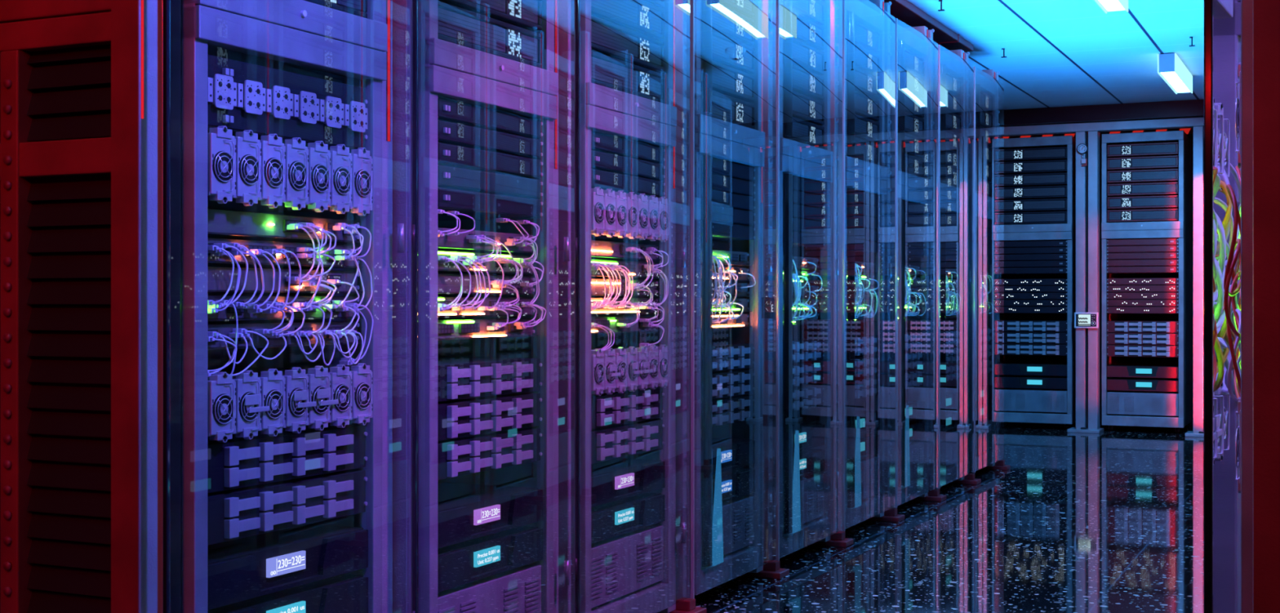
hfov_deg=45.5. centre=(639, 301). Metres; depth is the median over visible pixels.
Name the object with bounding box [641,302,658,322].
cable
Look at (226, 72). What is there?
rocker switch
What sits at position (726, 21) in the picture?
server
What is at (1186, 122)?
beam
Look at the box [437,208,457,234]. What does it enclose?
cable
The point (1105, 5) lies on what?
diffuser
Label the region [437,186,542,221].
server
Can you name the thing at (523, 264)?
cable
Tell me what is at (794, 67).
server
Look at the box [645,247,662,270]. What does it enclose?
cable
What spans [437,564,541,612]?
vent panel
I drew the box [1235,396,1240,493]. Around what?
unit
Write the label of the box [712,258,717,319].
cable
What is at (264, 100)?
module
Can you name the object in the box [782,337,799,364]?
server
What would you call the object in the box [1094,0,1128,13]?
ceiling lamp
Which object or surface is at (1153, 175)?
server
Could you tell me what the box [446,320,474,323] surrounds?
indicator light
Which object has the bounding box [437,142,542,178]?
server
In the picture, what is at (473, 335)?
indicator light
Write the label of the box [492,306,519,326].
cable
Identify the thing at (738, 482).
unit
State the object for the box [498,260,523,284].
cable
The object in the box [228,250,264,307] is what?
cable
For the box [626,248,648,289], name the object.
cable
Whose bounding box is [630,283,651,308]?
cable
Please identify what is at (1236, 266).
hanging cable
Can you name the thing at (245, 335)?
cable
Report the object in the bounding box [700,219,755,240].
server
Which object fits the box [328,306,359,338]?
cable
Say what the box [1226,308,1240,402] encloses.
hanging cable
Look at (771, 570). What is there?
post
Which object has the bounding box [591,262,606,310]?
cable
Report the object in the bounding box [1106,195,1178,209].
server
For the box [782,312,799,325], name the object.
switch
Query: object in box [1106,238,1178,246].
server
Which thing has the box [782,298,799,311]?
switch
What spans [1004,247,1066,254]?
server
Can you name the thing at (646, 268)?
cable
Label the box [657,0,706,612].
post
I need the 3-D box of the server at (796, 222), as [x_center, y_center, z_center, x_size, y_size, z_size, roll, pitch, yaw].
[0.434,-0.274,5.517,0.347,0.044,0.480,0,0,25]
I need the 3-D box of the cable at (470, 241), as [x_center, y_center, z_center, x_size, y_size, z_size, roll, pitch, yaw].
[-0.354,-0.116,3.456,0.028,0.053,0.074,0,0,40]
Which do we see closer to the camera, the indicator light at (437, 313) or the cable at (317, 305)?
the cable at (317, 305)
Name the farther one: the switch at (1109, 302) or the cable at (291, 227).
the switch at (1109, 302)
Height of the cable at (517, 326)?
0.063 m
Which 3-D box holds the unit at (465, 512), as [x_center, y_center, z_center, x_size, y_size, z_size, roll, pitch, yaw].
[-0.514,0.493,3.570,0.390,0.081,0.478,0,0,25]
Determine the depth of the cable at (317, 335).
2.90 m
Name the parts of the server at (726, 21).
plate, plate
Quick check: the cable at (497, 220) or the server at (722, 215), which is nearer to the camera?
the cable at (497, 220)
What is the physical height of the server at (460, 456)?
0.079 m
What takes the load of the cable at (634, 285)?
attached to the switch at (600, 250)
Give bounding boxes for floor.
[593,420,1204,612]
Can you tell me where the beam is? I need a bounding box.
[1004,116,1204,136]
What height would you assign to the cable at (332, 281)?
0.050 m
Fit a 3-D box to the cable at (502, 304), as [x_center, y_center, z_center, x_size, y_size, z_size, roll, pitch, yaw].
[-0.314,-0.016,3.552,0.030,0.052,0.072,0,0,25]
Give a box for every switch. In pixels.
[207,208,359,244]
[207,237,363,268]
[207,266,363,293]
[207,295,363,350]
[222,67,233,76]
[222,115,233,123]
[437,227,538,274]
[437,273,537,294]
[437,297,538,316]
[437,317,538,340]
[443,104,447,111]
[443,127,447,133]
[443,149,447,155]
[443,172,447,177]
[443,194,447,199]
[591,240,661,261]
[591,258,661,295]
[591,297,661,314]
[591,315,661,333]
[700,248,751,266]
[700,265,751,281]
[700,281,751,296]
[700,297,751,312]
[700,313,751,329]
[782,255,799,270]
[782,270,799,284]
[782,284,799,297]
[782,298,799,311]
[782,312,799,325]
[1004,278,1066,285]
[1004,285,1066,292]
[1004,293,1066,299]
[1004,299,1066,306]
[1004,306,1066,313]
[1106,278,1178,284]
[1106,284,1178,292]
[1106,292,1178,298]
[1106,299,1178,306]
[1106,306,1178,313]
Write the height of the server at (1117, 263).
0.044 m
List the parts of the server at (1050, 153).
plate, plate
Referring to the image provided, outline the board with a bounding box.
[1004,128,1193,138]
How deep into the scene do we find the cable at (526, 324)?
3.64 m
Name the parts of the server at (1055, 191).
plate, plate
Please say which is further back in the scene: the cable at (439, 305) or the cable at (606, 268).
the cable at (606, 268)
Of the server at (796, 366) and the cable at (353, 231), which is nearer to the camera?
the cable at (353, 231)
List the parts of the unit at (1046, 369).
wing panel, wing panel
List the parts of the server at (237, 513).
drive handle, drive handle, drive handle, drive handle, drive handle, drive handle, drive handle, drive handle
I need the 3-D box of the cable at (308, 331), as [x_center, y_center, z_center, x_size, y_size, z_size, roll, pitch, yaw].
[-0.639,0.077,2.856,0.035,0.044,0.071,0,0,25]
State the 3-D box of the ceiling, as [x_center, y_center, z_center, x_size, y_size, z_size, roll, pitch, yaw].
[1.449,-1.430,5.076,4.900,0.100,11.620,0,0,25]
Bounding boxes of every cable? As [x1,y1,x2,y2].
[207,245,234,305]
[207,248,239,313]
[207,251,240,309]
[207,331,235,377]
[207,336,236,373]
[213,243,248,307]
[213,300,238,374]
[214,333,248,364]
[226,242,257,306]
[226,328,268,376]
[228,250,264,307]
[231,247,262,308]
[243,331,286,359]
[244,250,275,309]
[247,248,280,312]
[254,303,284,333]
[262,248,290,313]
[263,305,293,336]
[265,301,293,333]
[266,306,305,337]
[275,248,301,304]
[282,330,317,355]
[285,224,315,281]
[288,223,319,283]
[288,247,323,311]
[291,254,324,306]
[291,330,324,362]
[295,281,331,306]
[296,330,318,349]
[297,222,323,257]
[298,251,335,279]
[300,303,324,336]
[302,226,331,256]
[302,280,334,311]
[305,301,332,336]
[308,222,327,252]
[308,229,336,253]
[310,277,336,305]
[311,330,335,365]
[315,305,332,335]
[319,329,355,354]
[324,249,359,308]
[326,279,359,304]
[326,303,355,333]
[326,329,357,358]
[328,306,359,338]
[332,225,355,260]
[333,222,362,259]
[336,329,363,364]
[339,305,367,365]
[341,302,373,361]
[342,229,363,253]
[344,249,364,310]
[345,256,372,311]
[346,224,371,257]
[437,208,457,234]
[437,209,460,236]
[437,256,461,307]
[437,256,462,311]
[438,259,471,308]
[447,210,475,235]
[448,257,478,307]
[450,255,481,310]
[462,261,486,310]
[464,258,490,305]
[466,235,493,259]
[468,238,497,262]
[474,239,501,263]
[476,235,498,262]
[477,257,503,310]
[484,240,517,285]
[487,306,508,329]
[489,280,519,309]
[492,284,518,306]
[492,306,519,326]
[493,257,521,282]
[495,217,524,245]
[497,258,519,287]
[497,304,521,324]
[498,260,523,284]
[500,217,528,242]
[503,302,521,326]
[513,236,534,261]
[513,302,537,325]
[515,219,537,247]
[515,236,537,266]
[515,302,542,328]
[516,260,539,306]
[517,242,535,267]
[520,220,539,240]
[520,266,542,286]
[520,302,542,326]
[521,258,543,287]
[524,261,537,306]
[526,306,546,326]
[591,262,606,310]
[591,262,610,306]
[591,263,612,308]
[591,266,612,306]
[591,322,611,350]
[591,324,608,351]
[592,262,614,303]
[594,263,617,306]
[595,324,614,351]
[603,263,621,305]
[603,263,626,308]
[605,267,629,306]
[608,266,631,303]
[609,263,633,308]
[617,304,638,326]
[619,301,637,328]
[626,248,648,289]
[627,247,650,286]
[627,301,639,327]
[629,250,650,287]
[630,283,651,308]
[631,249,653,290]
[633,285,650,303]
[633,288,653,306]
[639,305,656,322]
[639,323,664,346]
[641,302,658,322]
[643,306,663,324]
[644,251,662,267]
[644,302,664,327]
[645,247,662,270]
[645,267,666,306]
[645,323,664,346]
[648,248,668,268]
[650,270,665,307]
[654,271,668,304]
[712,254,720,303]
[712,256,723,304]
[712,257,722,307]
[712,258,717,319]
[712,271,724,321]
[712,273,715,301]
[712,275,721,323]
[712,289,731,307]
[713,255,720,303]
[715,255,731,290]
[715,303,731,323]
[716,253,731,272]
[717,258,725,288]
[720,271,737,288]
[721,306,734,320]
[722,270,737,305]
[728,302,743,319]
[738,272,755,288]
[792,259,798,305]
[792,273,799,303]
[792,275,798,318]
[792,275,799,320]
[792,280,796,317]
[1223,184,1240,296]
[1223,238,1240,337]
[1226,271,1240,398]
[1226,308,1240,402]
[1234,203,1240,310]
[1235,165,1240,292]
[1236,224,1239,266]
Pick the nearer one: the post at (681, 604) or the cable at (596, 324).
the cable at (596, 324)
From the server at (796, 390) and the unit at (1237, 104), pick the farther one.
the server at (796, 390)
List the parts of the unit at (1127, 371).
wing panel, wing panel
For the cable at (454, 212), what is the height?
0.054 m
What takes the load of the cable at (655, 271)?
attached to the switch at (627, 310)
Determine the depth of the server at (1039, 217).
11.02 m
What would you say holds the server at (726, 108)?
attached to the rack at (708, 137)
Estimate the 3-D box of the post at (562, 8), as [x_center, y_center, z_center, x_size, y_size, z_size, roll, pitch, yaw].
[-0.231,-0.178,3.831,0.220,2.196,0.151,0,0,25]
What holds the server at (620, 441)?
in the rack at (595, 108)
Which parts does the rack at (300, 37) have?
panel, panel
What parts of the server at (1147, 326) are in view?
drive handle, drive handle, drive handle, drive handle, drive handle, drive handle, drive handle, drive handle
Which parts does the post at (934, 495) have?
plate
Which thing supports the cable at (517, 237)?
attached to the switch at (459, 242)
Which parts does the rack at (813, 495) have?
vent panel, panel, foot rail, glass door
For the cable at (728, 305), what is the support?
attached to the switch at (735, 308)
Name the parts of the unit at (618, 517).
wing panel, wing panel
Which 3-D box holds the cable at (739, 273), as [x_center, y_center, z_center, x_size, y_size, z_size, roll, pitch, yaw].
[0.350,-0.070,4.926,0.076,0.050,0.026,0,0,-33]
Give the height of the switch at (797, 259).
0.044 m
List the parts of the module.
connector plate, connector plate, connector plate, connector plate, connector plate, connector plate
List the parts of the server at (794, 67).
plate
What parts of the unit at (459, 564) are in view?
wing panel, wing panel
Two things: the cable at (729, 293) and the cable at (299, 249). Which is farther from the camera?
the cable at (729, 293)
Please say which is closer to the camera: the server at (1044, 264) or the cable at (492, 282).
the cable at (492, 282)
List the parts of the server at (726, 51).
plate, plate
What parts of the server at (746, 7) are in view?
plate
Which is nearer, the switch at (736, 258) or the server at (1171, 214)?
the switch at (736, 258)
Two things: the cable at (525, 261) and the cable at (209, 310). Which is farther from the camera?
the cable at (525, 261)
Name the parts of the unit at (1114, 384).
wing panel, wing panel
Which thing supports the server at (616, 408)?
in the rack at (595, 108)
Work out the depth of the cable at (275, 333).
2.79 m
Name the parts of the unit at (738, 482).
wing panel, wing panel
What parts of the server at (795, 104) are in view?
plate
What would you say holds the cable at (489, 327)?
attached to the switch at (448, 328)
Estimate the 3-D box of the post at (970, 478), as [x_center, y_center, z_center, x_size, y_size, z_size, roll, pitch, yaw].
[1.613,-0.178,7.751,0.220,2.196,0.151,0,0,25]
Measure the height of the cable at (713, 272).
0.153 m
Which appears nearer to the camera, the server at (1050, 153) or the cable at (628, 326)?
the cable at (628, 326)
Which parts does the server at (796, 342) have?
drive handle, drive handle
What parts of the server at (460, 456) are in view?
drive handle, drive handle, drive handle, drive handle, drive handle, drive handle, drive handle, drive handle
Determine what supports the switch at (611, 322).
in the rack at (595, 108)
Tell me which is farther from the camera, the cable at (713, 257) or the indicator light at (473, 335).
the cable at (713, 257)
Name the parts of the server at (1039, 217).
plate, plate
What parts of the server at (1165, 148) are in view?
plate, plate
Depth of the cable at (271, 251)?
2.79 m
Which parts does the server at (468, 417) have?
drive handle, drive handle, drive handle, drive handle, drive handle, drive handle, drive handle, drive handle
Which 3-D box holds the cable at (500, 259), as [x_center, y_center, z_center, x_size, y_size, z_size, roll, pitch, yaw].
[-0.304,-0.073,3.546,0.073,0.061,0.026,0,0,-28]
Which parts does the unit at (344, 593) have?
wing panel, wing panel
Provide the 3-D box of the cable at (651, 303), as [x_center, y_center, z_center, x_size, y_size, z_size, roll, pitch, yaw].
[0.042,0.036,4.300,0.029,0.070,0.067,0,0,39]
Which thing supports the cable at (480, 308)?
attached to the switch at (459, 242)
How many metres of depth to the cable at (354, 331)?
2.99 m
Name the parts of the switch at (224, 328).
network switch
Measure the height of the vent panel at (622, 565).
0.155 m
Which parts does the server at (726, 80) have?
plate, plate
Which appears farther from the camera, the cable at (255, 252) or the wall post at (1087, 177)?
the wall post at (1087, 177)
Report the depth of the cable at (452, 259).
3.37 m
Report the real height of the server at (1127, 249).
0.044 m
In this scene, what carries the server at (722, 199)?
in the rack at (708, 137)
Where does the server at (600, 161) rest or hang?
in the rack at (595, 108)
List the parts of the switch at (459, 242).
network switch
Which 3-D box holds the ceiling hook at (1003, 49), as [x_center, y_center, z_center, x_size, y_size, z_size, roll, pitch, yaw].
[1.980,-1.355,8.296,0.028,0.050,0.016,0,0,25]
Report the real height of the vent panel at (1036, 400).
0.155 m
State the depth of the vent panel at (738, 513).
4.87 m
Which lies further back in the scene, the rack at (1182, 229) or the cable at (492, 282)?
the rack at (1182, 229)
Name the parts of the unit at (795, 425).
wing panel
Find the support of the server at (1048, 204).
in the rack at (1042, 232)
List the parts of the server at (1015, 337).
drive handle, drive handle, drive handle, drive handle, drive handle, drive handle, drive handle, drive handle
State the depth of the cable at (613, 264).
4.10 m
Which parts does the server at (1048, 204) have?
plate, plate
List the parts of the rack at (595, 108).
panel, foot rail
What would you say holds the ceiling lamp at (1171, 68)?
attached to the ceiling
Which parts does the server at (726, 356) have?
drive handle, drive handle, drive handle, drive handle, drive handle, drive handle, drive handle, drive handle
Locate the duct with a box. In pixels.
[884,0,973,51]
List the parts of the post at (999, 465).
plate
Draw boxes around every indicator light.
[437,252,474,255]
[437,313,456,315]
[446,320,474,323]
[462,313,484,315]
[472,334,506,337]
[478,290,501,292]
[491,254,511,257]
[591,249,613,252]
[591,282,619,284]
[591,311,636,312]
[712,324,744,327]
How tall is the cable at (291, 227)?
0.106 m
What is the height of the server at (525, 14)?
0.084 m
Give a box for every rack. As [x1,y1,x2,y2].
[157,0,404,612]
[407,0,569,612]
[570,0,685,612]
[686,0,776,599]
[773,0,842,560]
[840,0,895,531]
[893,17,937,507]
[936,44,973,488]
[973,66,1004,473]
[1004,135,1075,429]
[1101,130,1193,433]
[1204,0,1253,612]
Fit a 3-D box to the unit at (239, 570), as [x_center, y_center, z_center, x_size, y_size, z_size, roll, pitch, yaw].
[-0.822,0.493,2.916,0.390,0.081,0.478,0,0,25]
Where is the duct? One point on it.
(904, 11)
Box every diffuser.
[1098,0,1124,10]
[1160,71,1190,92]
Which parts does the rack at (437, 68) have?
panel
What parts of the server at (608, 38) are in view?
plate, plate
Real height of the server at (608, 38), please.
0.084 m
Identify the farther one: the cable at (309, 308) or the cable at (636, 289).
the cable at (636, 289)
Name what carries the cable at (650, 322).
attached to the switch at (627, 310)
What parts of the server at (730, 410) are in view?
drive handle, drive handle, drive handle, drive handle, drive handle, drive handle, drive handle, drive handle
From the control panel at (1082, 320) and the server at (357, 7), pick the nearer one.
the server at (357, 7)
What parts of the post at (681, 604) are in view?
plate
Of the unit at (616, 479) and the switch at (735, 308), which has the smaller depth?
the unit at (616, 479)
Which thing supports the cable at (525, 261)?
attached to the switch at (459, 242)
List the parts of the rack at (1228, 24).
glass door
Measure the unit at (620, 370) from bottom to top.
0.122 m
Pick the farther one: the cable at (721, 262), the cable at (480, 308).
the cable at (721, 262)
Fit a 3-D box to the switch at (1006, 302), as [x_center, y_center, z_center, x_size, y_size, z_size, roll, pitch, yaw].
[2.903,0.008,11.150,0.480,0.045,0.290,0,0,25]
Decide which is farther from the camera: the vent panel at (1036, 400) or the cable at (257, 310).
the vent panel at (1036, 400)
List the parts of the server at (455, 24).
plate, plate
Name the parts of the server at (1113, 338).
drive handle, drive handle, drive handle, drive handle, drive handle, drive handle, drive handle, drive handle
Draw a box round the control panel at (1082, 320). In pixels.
[1074,312,1098,328]
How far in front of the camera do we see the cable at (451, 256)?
3.38 m
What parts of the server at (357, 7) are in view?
plate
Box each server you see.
[207,423,368,493]
[207,469,368,545]
[304,0,367,17]
[437,0,542,68]
[437,97,542,138]
[437,120,542,158]
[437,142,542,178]
[437,164,542,198]
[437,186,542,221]
[437,356,542,401]
[437,392,542,440]
[437,427,542,480]
[438,0,542,31]
[591,0,664,39]
[591,14,664,71]
[591,50,664,103]
[591,131,665,163]
[591,150,665,180]
[591,168,665,196]
[591,387,664,429]
[591,419,664,464]
[642,0,664,7]
[700,0,755,45]
[700,25,755,73]
[700,55,755,102]
[700,86,755,128]
[700,155,755,181]
[700,171,755,195]
[700,187,755,210]
[700,204,755,225]
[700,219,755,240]
[700,342,755,373]
[700,368,755,401]
[700,395,755,429]
[713,0,755,17]
[782,0,795,12]
[782,6,795,39]
[782,33,796,65]
[782,59,797,92]
[782,86,798,118]
[782,113,799,142]
[782,173,799,191]
[782,187,799,204]
[782,202,799,218]
[782,216,799,232]
[782,230,799,247]
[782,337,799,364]
[782,362,799,388]
[782,386,799,413]
[1004,146,1066,161]
[1004,159,1066,174]
[1004,172,1066,186]
[1004,185,1066,199]
[1004,198,1066,213]
[1004,211,1066,224]
[1004,240,1066,248]
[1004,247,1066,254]
[1004,253,1066,261]
[1004,260,1066,267]
[1004,266,1066,275]
[1004,320,1066,332]
[1004,331,1066,343]
[1004,342,1066,355]
[1106,142,1178,157]
[1106,155,1178,170]
[1106,168,1178,183]
[1106,182,1178,196]
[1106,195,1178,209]
[1106,208,1178,222]
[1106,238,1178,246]
[1106,245,1178,253]
[1106,252,1178,260]
[1106,259,1178,266]
[1106,266,1178,274]
[1106,320,1178,333]
[1106,332,1178,345]
[1106,344,1178,357]
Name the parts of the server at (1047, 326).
drive handle, drive handle, drive handle, drive handle, drive handle, drive handle, drive handle, drive handle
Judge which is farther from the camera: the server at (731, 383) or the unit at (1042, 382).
the unit at (1042, 382)
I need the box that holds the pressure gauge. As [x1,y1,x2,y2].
[1076,143,1088,166]
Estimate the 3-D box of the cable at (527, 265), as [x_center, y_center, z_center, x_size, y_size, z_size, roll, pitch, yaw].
[-0.271,-0.112,3.642,0.033,0.061,0.034,0,0,25]
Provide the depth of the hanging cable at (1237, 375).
1.92 m
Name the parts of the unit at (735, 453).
wing panel, wing panel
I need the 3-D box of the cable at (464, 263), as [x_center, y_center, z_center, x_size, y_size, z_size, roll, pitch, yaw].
[-0.373,-0.036,3.428,0.030,0.109,0.059,0,0,25]
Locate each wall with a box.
[1004,98,1204,126]
[1007,116,1200,423]
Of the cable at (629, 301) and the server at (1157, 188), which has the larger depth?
the server at (1157, 188)
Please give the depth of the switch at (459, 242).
3.50 m
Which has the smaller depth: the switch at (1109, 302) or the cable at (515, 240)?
the cable at (515, 240)
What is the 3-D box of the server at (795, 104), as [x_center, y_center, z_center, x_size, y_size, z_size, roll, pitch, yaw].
[0.408,-0.701,5.529,0.390,0.084,0.476,0,0,25]
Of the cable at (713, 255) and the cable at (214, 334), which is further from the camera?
the cable at (713, 255)
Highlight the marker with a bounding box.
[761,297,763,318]
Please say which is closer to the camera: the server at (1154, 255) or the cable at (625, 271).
the cable at (625, 271)
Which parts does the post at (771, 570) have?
plate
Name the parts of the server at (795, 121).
plate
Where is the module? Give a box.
[207,53,367,151]
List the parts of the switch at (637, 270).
network switch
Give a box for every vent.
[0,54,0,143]
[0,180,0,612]
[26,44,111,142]
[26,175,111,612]
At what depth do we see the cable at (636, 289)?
4.24 m
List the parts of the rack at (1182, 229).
panel, head rail, foot rail, panel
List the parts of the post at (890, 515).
plate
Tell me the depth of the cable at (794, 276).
5.37 m
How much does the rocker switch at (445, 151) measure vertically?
0.012 m
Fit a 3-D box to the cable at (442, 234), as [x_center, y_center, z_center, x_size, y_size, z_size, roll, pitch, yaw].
[-0.422,-0.170,3.321,0.028,0.059,0.068,0,0,32]
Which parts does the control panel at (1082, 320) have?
plate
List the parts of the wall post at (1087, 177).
plate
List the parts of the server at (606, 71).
plate, plate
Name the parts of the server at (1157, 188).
plate, plate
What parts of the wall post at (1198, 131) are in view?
plate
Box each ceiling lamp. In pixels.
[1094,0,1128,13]
[1157,53,1192,93]
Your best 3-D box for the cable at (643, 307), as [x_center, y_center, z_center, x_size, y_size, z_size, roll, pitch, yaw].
[0.022,0.033,4.269,0.028,0.046,0.053,0,0,25]
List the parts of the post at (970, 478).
plate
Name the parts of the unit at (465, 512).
wing panel, wing panel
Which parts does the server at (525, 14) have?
plate, plate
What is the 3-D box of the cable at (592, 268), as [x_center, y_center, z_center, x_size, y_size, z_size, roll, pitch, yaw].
[-0.102,-0.040,3.999,0.029,0.104,0.072,0,0,35]
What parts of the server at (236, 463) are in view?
drive handle, drive handle, drive handle, drive handle, drive handle, drive handle, drive handle, drive handle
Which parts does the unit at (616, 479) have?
wing panel, wing panel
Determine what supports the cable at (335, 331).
attached to the switch at (224, 328)
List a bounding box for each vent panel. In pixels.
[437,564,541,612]
[591,524,663,608]
[700,496,754,564]
[1004,387,1066,413]
[1106,391,1178,416]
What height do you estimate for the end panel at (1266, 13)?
2.270 m
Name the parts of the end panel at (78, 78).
cross rail, cross rail, cross rail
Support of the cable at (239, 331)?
attached to the switch at (224, 328)
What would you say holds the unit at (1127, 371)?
in the rack at (1182, 229)
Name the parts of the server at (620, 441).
drive handle, drive handle, drive handle, drive handle, drive handle, drive handle, drive handle, drive handle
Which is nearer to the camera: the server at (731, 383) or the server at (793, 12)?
the server at (731, 383)
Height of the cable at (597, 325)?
0.077 m
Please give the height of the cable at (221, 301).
0.137 m
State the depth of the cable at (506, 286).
3.55 m
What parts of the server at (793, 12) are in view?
plate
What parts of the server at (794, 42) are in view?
plate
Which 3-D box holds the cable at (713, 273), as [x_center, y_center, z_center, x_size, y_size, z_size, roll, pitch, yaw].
[0.212,-0.044,4.641,0.047,0.102,0.016,0,0,-23]
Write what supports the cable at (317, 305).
attached to the switch at (224, 328)
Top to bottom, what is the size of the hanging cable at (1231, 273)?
0.124 m
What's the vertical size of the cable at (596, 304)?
0.115 m
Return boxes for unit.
[207,125,372,215]
[207,363,372,442]
[207,524,368,610]
[207,573,368,612]
[437,482,542,548]
[437,525,542,592]
[591,186,669,241]
[591,344,669,395]
[591,457,665,507]
[591,492,665,544]
[700,437,755,478]
[700,467,755,509]
[782,422,799,456]
[782,453,794,483]
[1004,362,1066,376]
[1004,375,1066,389]
[1106,364,1178,378]
[1106,377,1178,392]
[1235,62,1240,168]
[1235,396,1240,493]
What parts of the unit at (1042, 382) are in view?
wing panel, wing panel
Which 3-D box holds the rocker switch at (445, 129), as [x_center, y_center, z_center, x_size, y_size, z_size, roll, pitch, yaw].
[-0.421,-0.371,3.300,0.007,0.012,0.008,0,0,25]
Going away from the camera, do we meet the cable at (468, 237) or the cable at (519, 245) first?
the cable at (468, 237)
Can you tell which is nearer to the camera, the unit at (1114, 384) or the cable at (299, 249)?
the cable at (299, 249)
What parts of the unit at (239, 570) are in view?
wing panel, wing panel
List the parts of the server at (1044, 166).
plate, plate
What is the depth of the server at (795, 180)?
5.37 m
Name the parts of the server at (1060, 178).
plate, plate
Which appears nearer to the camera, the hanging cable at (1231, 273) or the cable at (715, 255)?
the hanging cable at (1231, 273)
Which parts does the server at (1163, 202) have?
plate, plate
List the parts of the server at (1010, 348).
drive handle, drive handle, drive handle, drive handle, drive handle, drive handle, drive handle, drive handle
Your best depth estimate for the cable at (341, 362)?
3.01 m
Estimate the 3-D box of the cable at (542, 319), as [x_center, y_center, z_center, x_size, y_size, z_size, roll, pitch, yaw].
[-0.257,0.031,3.662,0.041,0.054,0.061,0,0,25]
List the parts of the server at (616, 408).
drive handle, drive handle, drive handle, drive handle, drive handle, drive handle, drive handle, drive handle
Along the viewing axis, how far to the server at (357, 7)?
3.00 m
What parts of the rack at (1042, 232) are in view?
panel, head rail, foot rail, panel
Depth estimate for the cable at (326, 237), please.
2.89 m
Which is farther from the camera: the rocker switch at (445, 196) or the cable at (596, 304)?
the cable at (596, 304)
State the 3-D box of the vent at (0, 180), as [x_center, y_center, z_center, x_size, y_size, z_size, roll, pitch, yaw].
[-1.184,0.252,2.699,0.213,0.928,0.025,0,0,25]
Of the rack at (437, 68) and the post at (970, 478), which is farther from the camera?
the post at (970, 478)
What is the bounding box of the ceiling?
[906,0,1204,109]
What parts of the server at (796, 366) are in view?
drive handle, drive handle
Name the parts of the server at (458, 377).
drive handle, drive handle, drive handle, drive handle, drive handle, drive handle, drive handle, drive handle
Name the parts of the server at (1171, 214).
plate, plate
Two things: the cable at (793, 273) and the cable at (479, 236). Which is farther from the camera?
the cable at (793, 273)
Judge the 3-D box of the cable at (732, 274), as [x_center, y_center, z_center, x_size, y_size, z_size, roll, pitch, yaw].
[0.285,-0.043,4.797,0.066,0.110,0.018,0,0,-39]
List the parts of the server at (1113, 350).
drive handle, drive handle, drive handle, drive handle, drive handle, drive handle, drive handle, drive handle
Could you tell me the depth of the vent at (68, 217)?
2.59 m
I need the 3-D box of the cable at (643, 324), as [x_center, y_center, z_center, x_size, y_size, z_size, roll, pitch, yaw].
[0.033,0.093,4.278,0.041,0.064,0.080,0,0,25]
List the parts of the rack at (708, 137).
panel, foot rail, glass door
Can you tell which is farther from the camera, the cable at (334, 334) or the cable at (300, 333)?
the cable at (334, 334)
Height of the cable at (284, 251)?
0.107 m
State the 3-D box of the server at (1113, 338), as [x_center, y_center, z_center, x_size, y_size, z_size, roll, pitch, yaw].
[3.606,0.262,10.870,0.480,0.079,0.398,0,0,25]
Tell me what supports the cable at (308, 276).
attached to the switch at (224, 260)
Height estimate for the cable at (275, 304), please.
0.059 m
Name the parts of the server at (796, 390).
drive handle, drive handle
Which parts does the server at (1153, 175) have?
plate, plate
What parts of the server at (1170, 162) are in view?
plate, plate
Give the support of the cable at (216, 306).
attached to the switch at (224, 260)
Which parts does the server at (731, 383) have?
drive handle, drive handle, drive handle, drive handle, drive handle, drive handle, drive handle, drive handle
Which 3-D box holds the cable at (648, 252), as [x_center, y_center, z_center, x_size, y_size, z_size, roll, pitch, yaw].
[0.039,-0.118,4.299,0.028,0.047,0.065,0,0,33]
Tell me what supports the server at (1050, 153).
in the rack at (1042, 232)
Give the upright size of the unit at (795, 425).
0.081 m
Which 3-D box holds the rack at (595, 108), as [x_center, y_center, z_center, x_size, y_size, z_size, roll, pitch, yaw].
[-0.358,-0.136,4.265,0.789,2.109,0.707,0,0,25]
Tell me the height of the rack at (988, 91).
2.109 m
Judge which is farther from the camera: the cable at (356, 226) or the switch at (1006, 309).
the switch at (1006, 309)
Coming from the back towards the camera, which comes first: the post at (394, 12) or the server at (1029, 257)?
the server at (1029, 257)
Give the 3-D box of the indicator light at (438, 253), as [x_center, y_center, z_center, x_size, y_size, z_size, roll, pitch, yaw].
[-0.418,-0.107,3.373,0.004,0.003,0.190,0,0,25]
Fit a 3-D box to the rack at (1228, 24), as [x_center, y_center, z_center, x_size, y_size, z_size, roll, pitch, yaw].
[1.171,-0.136,1.950,0.789,2.109,0.707,0,0,25]
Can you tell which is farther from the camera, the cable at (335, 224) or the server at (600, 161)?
the server at (600, 161)
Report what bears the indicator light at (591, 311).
attached to the switch at (627, 310)
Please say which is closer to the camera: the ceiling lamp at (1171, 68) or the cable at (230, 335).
the cable at (230, 335)
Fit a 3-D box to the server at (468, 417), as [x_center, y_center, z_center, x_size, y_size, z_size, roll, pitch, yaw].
[-0.511,0.262,3.568,0.398,0.079,0.480,0,0,25]
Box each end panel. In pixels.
[0,0,157,612]
[1253,0,1279,612]
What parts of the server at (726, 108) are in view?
plate, plate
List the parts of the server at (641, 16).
plate, plate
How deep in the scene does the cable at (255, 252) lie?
2.75 m
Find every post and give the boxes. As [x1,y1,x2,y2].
[382,0,407,612]
[553,0,570,612]
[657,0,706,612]
[740,166,789,579]
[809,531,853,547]
[866,0,904,522]
[911,26,946,502]
[950,49,981,484]
[981,69,1010,470]
[1066,130,1103,433]
[1185,125,1204,437]
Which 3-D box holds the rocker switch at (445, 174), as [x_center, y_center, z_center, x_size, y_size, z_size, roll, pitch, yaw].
[-0.421,-0.275,3.300,0.007,0.012,0.008,0,0,25]
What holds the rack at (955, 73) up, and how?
on the floor
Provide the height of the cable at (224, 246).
0.113 m

